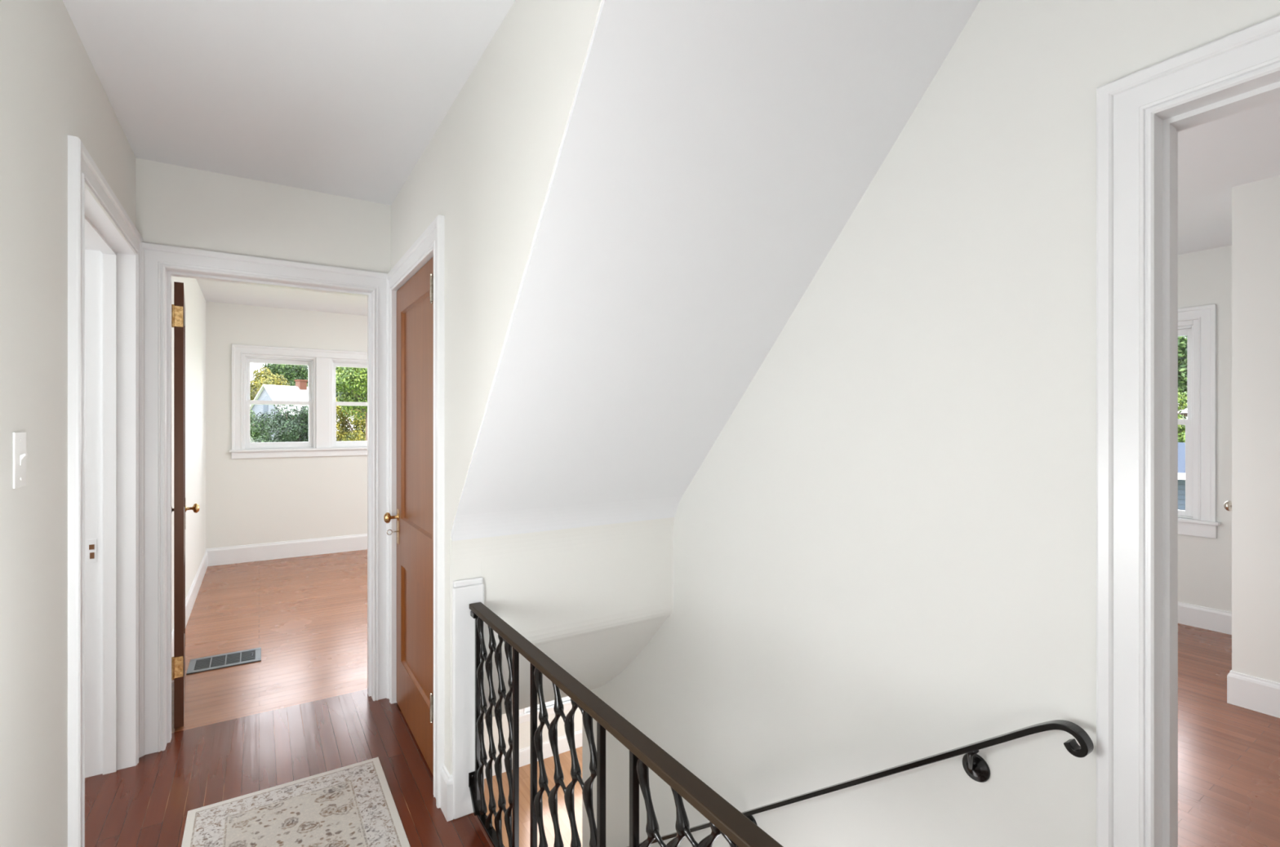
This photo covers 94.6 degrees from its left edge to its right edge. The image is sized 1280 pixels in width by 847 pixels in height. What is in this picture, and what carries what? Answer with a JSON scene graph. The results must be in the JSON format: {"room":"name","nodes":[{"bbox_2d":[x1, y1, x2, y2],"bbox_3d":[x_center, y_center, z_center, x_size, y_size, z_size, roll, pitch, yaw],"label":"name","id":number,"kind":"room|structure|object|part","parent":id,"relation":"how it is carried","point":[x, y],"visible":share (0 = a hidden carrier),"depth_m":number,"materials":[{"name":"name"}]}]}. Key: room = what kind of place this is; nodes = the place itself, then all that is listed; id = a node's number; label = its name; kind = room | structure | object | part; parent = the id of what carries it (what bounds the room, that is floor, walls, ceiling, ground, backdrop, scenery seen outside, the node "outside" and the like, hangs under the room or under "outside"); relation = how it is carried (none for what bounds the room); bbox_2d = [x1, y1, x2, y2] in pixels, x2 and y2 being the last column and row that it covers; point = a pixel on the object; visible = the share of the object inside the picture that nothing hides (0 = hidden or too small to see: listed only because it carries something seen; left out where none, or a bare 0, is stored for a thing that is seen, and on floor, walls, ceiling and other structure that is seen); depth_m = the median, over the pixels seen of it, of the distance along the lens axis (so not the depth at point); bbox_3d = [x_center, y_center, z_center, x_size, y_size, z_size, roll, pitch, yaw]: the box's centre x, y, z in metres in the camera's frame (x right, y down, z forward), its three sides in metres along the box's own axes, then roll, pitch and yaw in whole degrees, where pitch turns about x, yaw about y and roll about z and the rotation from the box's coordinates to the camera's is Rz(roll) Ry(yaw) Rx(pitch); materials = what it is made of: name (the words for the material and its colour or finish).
{"room":"upstairs hallway","nodes":[
{"label":"upstairs hallway","id":0,"kind":"room"},
{"bbox_2d":[0,0,205,846],"bbox_3d":[-1.898,0.070,2.018,0.140,2.620,8.950,0,0,-33],"label":"wall","id":1,"kind":"structure","parent":0,"point":[51,90],"depth_m":1.39,"materials":[{"name":"beige paint"}]},
{"bbox_2d":[12,431,26,488],"bbox_3d":[-1.314,0.078,1.255,0.013,0.118,0.072,0,0,-33],"label":"light switch","id":2,"kind":"object","parent":1,"relation":"attached to","point":[19,438],"visible":1,"depth_m":1.25,"materials":[{"name":"white plastic"}]},
{"bbox_2d":[67,134,142,846],"bbox_3d":[-1.861,0.305,1.980,0.170,2.150,1.035,0,0,-33],"label":"trim","id":3,"kind":"structure","parent":1,"relation":"attached to","point":[104,245],"depth_m":2.31,"materials":[{"name":"white paint"}]},
{"bbox_3d":[-2.138,0.500,2.303,0.025,0.090,0.002,0,0,-33],"label":"strike plate","id":4,"kind":"part","parent":3,"relation":"part of","materials":[{"name":"white paint"}]},
{"bbox_2d":[171,551,207,657],"bbox_3d":[-3.164,1.305,4.123,0.014,0.150,3.700,0,0,-33],"label":"baseboard","id":5,"kind":"structure","parent":1,"relation":"attached to","point":[191,597],"depth_m":4.50,"materials":[{"name":"white paint"}]},
{"bbox_2d":[135,157,391,273],"bbox_3d":[-0.453,0.070,3.588,4.270,2.620,0.140,0,0,-33],"label":"wall","id":6,"kind":"structure","parent":0,"point":[176,206],"depth_m":2.68,"materials":[{"name":"beige paint"}]},
{"bbox_2d":[171,281,199,728],"bbox_3d":[-2.287,0.368,2.954,0.136,2.000,0.766,0,0,-37],"label":"door","id":7,"kind":"structure","parent":6,"relation":"in","point":[178,308],"depth_m":2.65,"materials":[{"name":"brown wood"}]},
{"bbox_3d":[-2.300,-0.035,2.952,0.030,0.975,0.535,0,0,-37],"label":"panel molding","id":8,"kind":"part","parent":7,"relation":"part of","materials":[{"name":"brown wood"}]},
{"bbox_3d":[-2.300,0.903,2.952,0.030,0.460,0.535,0,0,-37],"label":"panel molding","id":9,"kind":"part","parent":7,"relation":"part of","materials":[{"name":"brown wood"}]},
{"bbox_3d":[-2.447,0.468,3.226,0.063,0.053,0.053,0,0,-37],"label":"knob","id":10,"kind":"part","parent":7,"relation":"part of","materials":[{"name":"gold metal"}]},
{"bbox_2d":[142,242,387,756],"bbox_3d":[-1.706,0.315,2.775,0.998,2.130,0.182,0,0,-33],"label":"trim","id":11,"kind":"structure","parent":6,"relation":"attached to","point":[160,262],"depth_m":2.54,"materials":[{"name":"white paint"}]},
{"bbox_2d":[195,278,367,315],"bbox_3d":[-1.553,-1.245,5.264,4.300,0.150,3.870,0,0,-33],"label":"ceiling","id":12,"kind":"structure","parent":0,"point":[218,291],"depth_m":5.54,"materials":[{"name":"paint"}]},
{"bbox_2d":[205,301,367,548],"bbox_3d":[-2.532,0.070,6.828,4.250,2.620,0.160,0,0,-33],"label":"wall","id":13,"kind":"structure","parent":0,"point":[261,500],"depth_m":5.96,"materials":[{"name":"beige paint"}]},
{"bbox_2d":[242,353,315,449],"bbox_3d":[-3.705,-0.210,6.072,0.640,0.950,0.158,0,0,-33],"label":"window","id":14,"kind":"structure","parent":13,"relation":"in","point":[247,359],"depth_m":6.03,"materials":[{"name":"white paint"}]},
{"bbox_3d":[-3.715,-0.419,6.088,0.572,0.464,0.030,0,0,-33],"label":"sash","id":15,"kind":"part","parent":14,"relation":"part of","materials":[{"name":"white paint"}]},
{"bbox_3d":[-3.694,0.013,6.054,0.572,0.480,0.030,0,0,-33],"label":"sash","id":16,"kind":"part","parent":14,"relation":"part of","materials":[{"name":"white paint"}]},
{"bbox_2d":[205,533,367,566],"bbox_3d":[-2.477,1.295,6.760,4.030,0.170,0.014,0,0,-33],"label":"baseboard","id":17,"kind":"structure","parent":13,"relation":"attached to","point":[294,548],"depth_m":6.01,"materials":[{"name":"white paint"}]},
{"bbox_2d":[229,344,367,458],"bbox_3d":[-3.339,-0.209,6.215,1.620,1.124,0.085,0,0,-33],"label":"trim","id":18,"kind":"structure","parent":13,"relation":"attached to","point":[322,357],"depth_m":6.13,"materials":[{"name":"white paint"}]},
{"bbox_3d":[-3.339,0.276,6.215,1.620,0.022,0.085,0,0,-33],"label":"window stool","id":19,"kind":"part","parent":18,"relation":"part of","materials":[{"name":"white paint"}]},
{"bbox_2d":[329,358,367,448],"bbox_3d":[-3.058,-0.210,6.490,0.640,0.950,0.158,0,0,-33],"label":"window","id":20,"kind":"structure","parent":13,"relation":"in","point":[334,362],"depth_m":6.34,"materials":[{"name":"white paint"}]},
{"bbox_3d":[-3.068,-0.419,6.506,0.572,0.464,0.030,0,0,-33],"label":"sash","id":21,"kind":"part","parent":20,"relation":"part of","materials":[{"name":"white paint"}]},
{"bbox_3d":[-3.047,0.013,6.472,0.572,0.480,0.030,0,0,-33],"label":"sash","id":22,"kind":"part","parent":20,"relation":"part of","materials":[{"name":"white paint"}]},
{"bbox_2d":[62,0,515,205],"bbox_3d":[0.059,-1.175,0.895,2.210,0.150,4.940,0,0,-33],"label":"ceiling","id":23,"kind":"structure","parent":0,"point":[344,98],"depth_m":1.88,"materials":[{"name":"paint"}]},
{"bbox_2d":[391,0,602,775],"bbox_3d":[-0.550,0.140,1.996,0.120,2.480,2.430,0,0,-33],"label":"wall","id":24,"kind":"structure","parent":0,"point":[488,166],"depth_m":1.74,"materials":[{"name":"beige paint"}]},
{"bbox_2d":[383,257,433,776],"bbox_3d":[-0.986,0.363,2.550,0.103,2.018,0.827,0,0,-33],"label":"door","id":25,"kind":"structure","parent":24,"relation":"in","point":[415,299],"depth_m":2.56,"materials":[{"name":"orange wood"}]},
{"bbox_3d":[-1.201,0.457,2.846,0.063,0.053,0.053,0,0,-33],"label":"knob","id":26,"kind":"part","parent":25,"relation":"part of","materials":[{"name":"gold metal"}]},
{"bbox_3d":[-0.960,0.907,2.569,0.034,0.460,0.600,0,0,-33],"label":"panel molding","id":27,"kind":"part","parent":25,"relation":"part of","materials":[{"name":"orange wood"}]},
{"bbox_3d":[-0.960,-0.035,2.569,0.034,0.985,0.600,0,0,-33],"label":"panel molding","id":28,"kind":"part","parent":25,"relation":"part of","materials":[{"name":"orange wood"}]},
{"bbox_3d":[-0.960,-0.035,2.569,0.012,0.985,0.600,0,0,-33],"label":"panel","id":29,"kind":"part","parent":25,"relation":"part of","materials":[{"name":"orange wood"}]},
{"bbox_3d":[-0.960,0.907,2.569,0.012,0.460,0.600,0,0,-33],"label":"panel","id":30,"kind":"part","parent":25,"relation":"part of","materials":[{"name":"orange wood"}]},
{"bbox_2d":[386,214,444,808],"bbox_3d":[-0.941,0.318,2.579,0.144,2.125,1.025,0,0,-33],"label":"trim","id":31,"kind":"structure","parent":24,"relation":"attached to","point":[430,244],"depth_m":2.32,"materials":[{"name":"white paint"}]},
{"bbox_2d":[440,764,453,822],"bbox_3d":[-0.682,1.305,2.083,0.021,0.150,0.089,0,0,-33],"label":"baseboard","id":32,"kind":"structure","parent":24,"relation":"attached to","point":[446,782],"depth_m":2.05,"materials":[{"name":"white paint"}]},
{"bbox_2d":[484,746,582,846],"bbox_3d":[0.350,4.140,3.975,7.300,0.120,7.300,0,0,-33],"label":"floor","id":33,"kind":"structure","parent":0,"point":[565,758],"depth_m":6.34,"materials":[{"name":"brown wood"}]},
{"bbox_2d":[484,700,582,759],"bbox_3d":[-1.591,2.791,6.983,7.300,2.579,0.140,0,0,-33],"label":"wall","id":34,"kind":"structure","parent":0,"point":[525,727],"depth_m":7.04,"materials":[{"name":"beige paint"}]},
{"bbox_2d":[484,730,582,778],"bbox_3d":[-1.591,3.980,6.891,7.200,0.200,0.014,0,0,-33],"label":"baseboard","id":35,"kind":"structure","parent":34,"relation":"attached to","point":[562,744],"depth_m":7.17,"materials":[{"name":"white paint"}]},
{"bbox_2d":[519,700,572,724],"bbox_3d":[-0.689,2.740,7.485,1.850,1.651,0.085,0,0,-33],"label":"trim","id":36,"kind":"structure","parent":34,"relation":"attached to","point":[523,717],"depth_m":7.11,"materials":[{"name":"white paint"}]},
{"bbox_2d":[524,696,570,713],"bbox_3d":[-0.726,2.732,7.543,1.640,1.465,0.138,0,0,-33],"label":"window","id":37,"kind":"structure","parent":34,"relation":"in","point":[565,699],"depth_m":7.25,"materials":[{"name":"white paint"}]},
{"bbox_2d":[450,517,675,719],"bbox_3d":[-0.493,0.945,2.684,0.957,1.109,0.895,0,0,-33],"label":"wall header","id":38,"kind":"structure","parent":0,"point":[591,599],"depth_m":2.37,"materials":[{"name":"beige paint"}]},
{"bbox_2d":[452,577,484,819],"bbox_3d":[-0.606,0.966,2.084,0.110,0.828,0.019,0,0,-33],"label":"trim","id":39,"kind":"structure","parent":38,"relation":"attached to","point":[465,593],"depth_m":2.07,"materials":[{"name":"white paint"}]},
{"bbox_2d":[84,549,1279,846],"bbox_3d":[0.627,1.440,3.499,6.050,0.120,9.200,0,0,-33],"label":"floor","id":40,"kind":"structure","parent":0,"point":[146,804],"depth_m":2.64,"materials":[{"name":"brown wood"}]},
{"bbox_2d":[186,647,261,675],"bbox_3d":[-2.401,1.373,3.420,0.345,0.013,0.230,0,0,-33],"label":"floor vent","id":41,"kind":"object","parent":40,"relation":"in","point":[252,655],"visible":1,"depth_m":3.41,"materials":[{"name":"grey metal"}]},
{"bbox_2d":[181,757,410,846],"bbox_3d":[-0.830,1.376,1.471,0.624,0.006,1.872,0,0,-33],"label":"runner rug","id":42,"kind":"object","parent":40,"relation":"on","point":[352,806],"visible":1,"depth_m":2.06,"materials":[{"name":"beige fabric"}]},
{"bbox_2d":[472,813,493,846],"bbox_3d":[-0.112,1.442,1.367,0.030,0.126,1.759,0,0,-33],"label":"trim","id":43,"kind":"structure","parent":40,"relation":"on","point":[475,817],"depth_m":1.99,"materials":[{"name":"brown wood"}]},
{"bbox_2d":[468,602,783,846],"bbox_3d":[-0.120,1.008,1.366,0.044,0.745,1.713,0,0,-33],"label":"stair railing","id":44,"kind":"object","parent":40,"relation":"on","point":[738,830],"visible":1,"depth_m":1.50,"materials":[{"name":"black metal"}]},
{"bbox_3d":[-0.566,1.000,2.057,0.016,0.684,0.016,0,0,-33],"label":"post","id":45,"kind":"part","parent":44,"relation":"part of","materials":[{"name":"black metal"}]},
{"bbox_3d":[-0.108,1.345,1.347,0.026,0.010,1.660,0,0,-33],"label":"rail","id":46,"kind":"part","parent":44,"relation":"part of","materials":[{"name":"black metal"}]},
{"bbox_3d":[-0.369,1.000,1.752,0.016,0.684,0.016,0,0,-33],"label":"post","id":47,"kind":"part","parent":44,"relation":"part of","materials":[{"name":"black metal"}]},
{"bbox_3d":[-0.295,1.000,1.637,0.016,0.684,0.016,0,0,-33],"label":"post","id":48,"kind":"part","parent":44,"relation":"part of","materials":[{"name":"black metal"}]},
{"bbox_3d":[-0.086,1.000,1.313,0.016,0.684,0.016,0,0,-33],"label":"post","id":49,"kind":"part","parent":44,"relation":"part of","materials":[{"name":"black metal"}]},
{"bbox_3d":[-0.012,1.000,1.198,0.016,0.684,0.016,0,0,-33],"label":"post","id":50,"kind":"part","parent":44,"relation":"part of","materials":[{"name":"black metal"}]},
{"bbox_2d":[450,0,980,541],"bbox_3d":[0.093,-0.377,1.777,0.957,1.576,1.405,0,0,-33],"label":"ceiling","id":51,"kind":"structure","parent":0,"point":[713,155],"depth_m":1.60,"materials":[{"name":"paint"}]},
{"bbox_2d":[582,0,1279,846],"bbox_3d":[0.937,1.440,1.462,0.120,5.280,4.940,0,0,-33],"label":"wall","id":52,"kind":"structure","parent":0,"point":[885,551],"depth_m":1.58,"materials":[{"name":"paint"}]},
{"bbox_2d":[626,720,1093,846],"bbox_3d":[0.235,1.646,2.371,0.073,1.998,2.678,0,0,-33],"label":"handrail","id":53,"kind":"object","parent":52,"relation":"attached to","point":[976,768],"visible":0.82,"depth_m":1.47,"materials":[{"name":"black metal"}]},
{"bbox_3d":[0.820,0.828,1.456,0.024,0.083,0.068,0,0,24],"label":"bracket arm","id":54,"kind":"part","parent":53,"relation":"part of","materials":[{"name":"black metal"}]},
{"bbox_2d":[1096,14,1279,846],"bbox_3d":[1.303,0.333,0.877,0.150,2.095,1.000,0,0,-33],"label":"trim","id":55,"kind":"structure","parent":52,"relation":"attached to","point":[1140,115],"depth_m":1.21,"materials":[{"name":"white paint"}]},
{"bbox_2d":[1177,244,1231,612],"bbox_3d":[4.239,0.070,3.390,0.140,2.620,5.100,0,0,-33],"label":"wall","id":56,"kind":"structure","parent":0,"point":[1204,277],"depth_m":3.91,"materials":[{"name":"paint"}]},
{"bbox_2d":[1177,319,1198,519],"bbox_3d":[3.646,-0.022,4.329,0.158,1.355,0.720,0,0,-33],"label":"window","id":57,"kind":"structure","parent":56,"relation":"in","point":[1189,329],"depth_m":4.04,"materials":[{"name":"white paint"}]},
{"bbox_3d":[3.662,-0.320,4.339,0.030,0.668,0.627,0,0,-33],"label":"sash","id":58,"kind":"part","parent":57,"relation":"part of","materials":[{"name":"white paint"}]},
{"bbox_3d":[3.628,0.308,4.318,0.030,0.669,0.627,0,0,-33],"label":"sash","id":59,"kind":"part","parent":57,"relation":"part of","materials":[{"name":"white paint"}]},
{"bbox_2d":[1177,304,1220,538],"bbox_3d":[3.580,-0.009,4.287,0.085,1.553,0.930,0,0,-33],"label":"trim","id":60,"kind":"structure","parent":56,"relation":"attached to","point":[1205,526],"depth_m":3.94,"materials":[{"name":"white paint"}]},
{"bbox_2d":[1177,601,1231,635],"bbox_3d":[3.453,1.308,4.466,0.014,0.145,2.040,0,0,-33],"label":"baseboard","id":61,"kind":"structure","parent":56,"relation":"attached to","point":[1197,616],"depth_m":3.95,"materials":[{"name":"white paint"}]},
{"bbox_2d":[1177,99,1279,254],"bbox_3d":[2.707,-1.235,2.342,3.810,0.150,5.000,0,0,-33],"label":"ceiling","id":62,"kind":"structure","parent":0,"point":[1215,157],"depth_m":2.67,"materials":[{"name":"paint"}]},
{"bbox_2d":[1231,175,1279,683],"bbox_3d":[4.210,0.107,2.098,1.310,2.545,2.760,0,0,-33],"label":"wall","id":63,"kind":"structure","parent":0,"point":[1255,206],"depth_m":2.83,"materials":[{"name":"paint"}]},
{"bbox_2d":[1223,501,1231,511],"bbox_3d":[3.333,0.364,3.189,0.770,2.015,0.104,0,0,-33],"label":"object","id":64,"kind":"structure","parent":63,"relation":"attached to","point":[1228,504],"depth_m":3.02,"materials":[{"name":"silver metal"}]},
{"bbox_2d":[1226,670,1279,718],"bbox_3d":[3.683,1.300,1.767,0.094,0.160,2.774,0,0,-33],"label":"baseboard","id":65,"kind":"structure","parent":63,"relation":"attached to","point":[1261,695],"depth_m":2.83,"materials":[{"name":"white paint"}]},
{"label":"outside","id":66,"kind":"structure","parent":0,"visible":0},
{"bbox_3d":[-26.580,4.880,78.061,200.000,0.200,220.000,0,0,-33],"label":"lawn","id":67,"kind":"structure","parent":66,"visible":0},
{"bbox_2d":[249,409,273,442],"bbox_3d":[-30.802,1.856,46.879,3.308,5.860,3.881,0,0,-9],"label":"tree","id":68,"kind":"object","parent":67,"relation":"on","point":[253,434],"visible":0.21,"depth_m":45.85,"materials":[{"name":"green plant"}]},
{"bbox_2d":[249,366,289,405],"bbox_3d":[-53.118,-1.622,82.393,7.898,12.813,7.894,0,0,-33],"label":"tree","id":69,"kind":"object","parent":67,"relation":"on","point":[265,378],"visible":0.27,"depth_m":82.14,"materials":[{"name":"yellow plant"}]},
{"bbox_2d":[249,379,308,442],"bbox_3d":[-41.733,-0.220,69.777,6.700,10.000,5.600,0,0,25],"label":"house","id":70,"kind":"structure","parent":67,"relation":"on","point":[300,392],"depth_m":68.18,"materials":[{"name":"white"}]},
{"bbox_2d":[250,364,308,386],"bbox_3d":[-64.752,-3.799,107.474,10.988,17.166,11.648,0,0,-33],"label":"tree","id":71,"kind":"object","parent":67,"relation":"on","point":[291,372],"visible":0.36,"depth_m":104.70,"materials":[{"name":"green plant"}]},
{"bbox_2d":[251,400,308,442],"bbox_3d":[-22.889,1.639,38.794,4.533,6.296,4.095,0,0,22],"label":"tree","id":72,"kind":"object","parent":67,"relation":"on","point":[294,428],"visible":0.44,"depth_m":38.06,"materials":[{"name":"green plant"}]},
{"bbox_2d":[335,367,346,426],"bbox_3d":[-60.380,-4.479,120.735,13.887,18.527,12.556,0,0,-33],"label":"tree","id":73,"kind":"object","parent":67,"relation":"on","point":[337,393],"visible":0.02,"depth_m":116.57,"materials":[{"name":"green plant"}]},
{"bbox_2d":[335,395,365,441],"bbox_3d":[-23.920,1.087,50.116,4.937,7.400,5.458,0,0,14],"label":"tree","id":74,"kind":"object","parent":67,"relation":"on","point":[346,433],"visible":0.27,"depth_m":48.93,"materials":[{"name":"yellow plant"}]},
{"bbox_2d":[335,367,367,440],"bbox_3d":[-12.780,0.316,27.555,3.829,8.937,4.201,0,0,15],"label":"tree","id":75,"kind":"object","parent":67,"relation":"on","point":[353,381],"visible":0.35,"depth_m":26.30,"materials":[{"name":"green plant"}]},
{"bbox_2d":[1177,442,1185,510],"bbox_3d":[10.091,2.570,10.679,5.860,4.420,9.400,0,0,-33],"label":"house","id":76,"kind":"structure","parent":67,"relation":"on","point":[1181,446],"depth_m":8.86,"materials":[{"name":"blue"}]},
{"bbox_2d":[1177,336,1186,417],"bbox_3d":[14.161,0.290,16.286,4.169,8.988,3.997,0,0,-7],"label":"tree","id":77,"kind":"object","parent":67,"relation":"on","point":[1182,341],"visible":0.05,"depth_m":15.40,"materials":[{"name":"green plant"}]},
{"bbox_2d":[1177,389,1186,442],"bbox_3d":[12.415,2.002,13.719,1.424,5.564,1.786,0,0,-33],"label":"tree","id":78,"kind":"object","parent":67,"relation":"on","point":[1181,428],"visible":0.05,"depth_m":13.36,"materials":[{"name":"green plant"}]}
]}

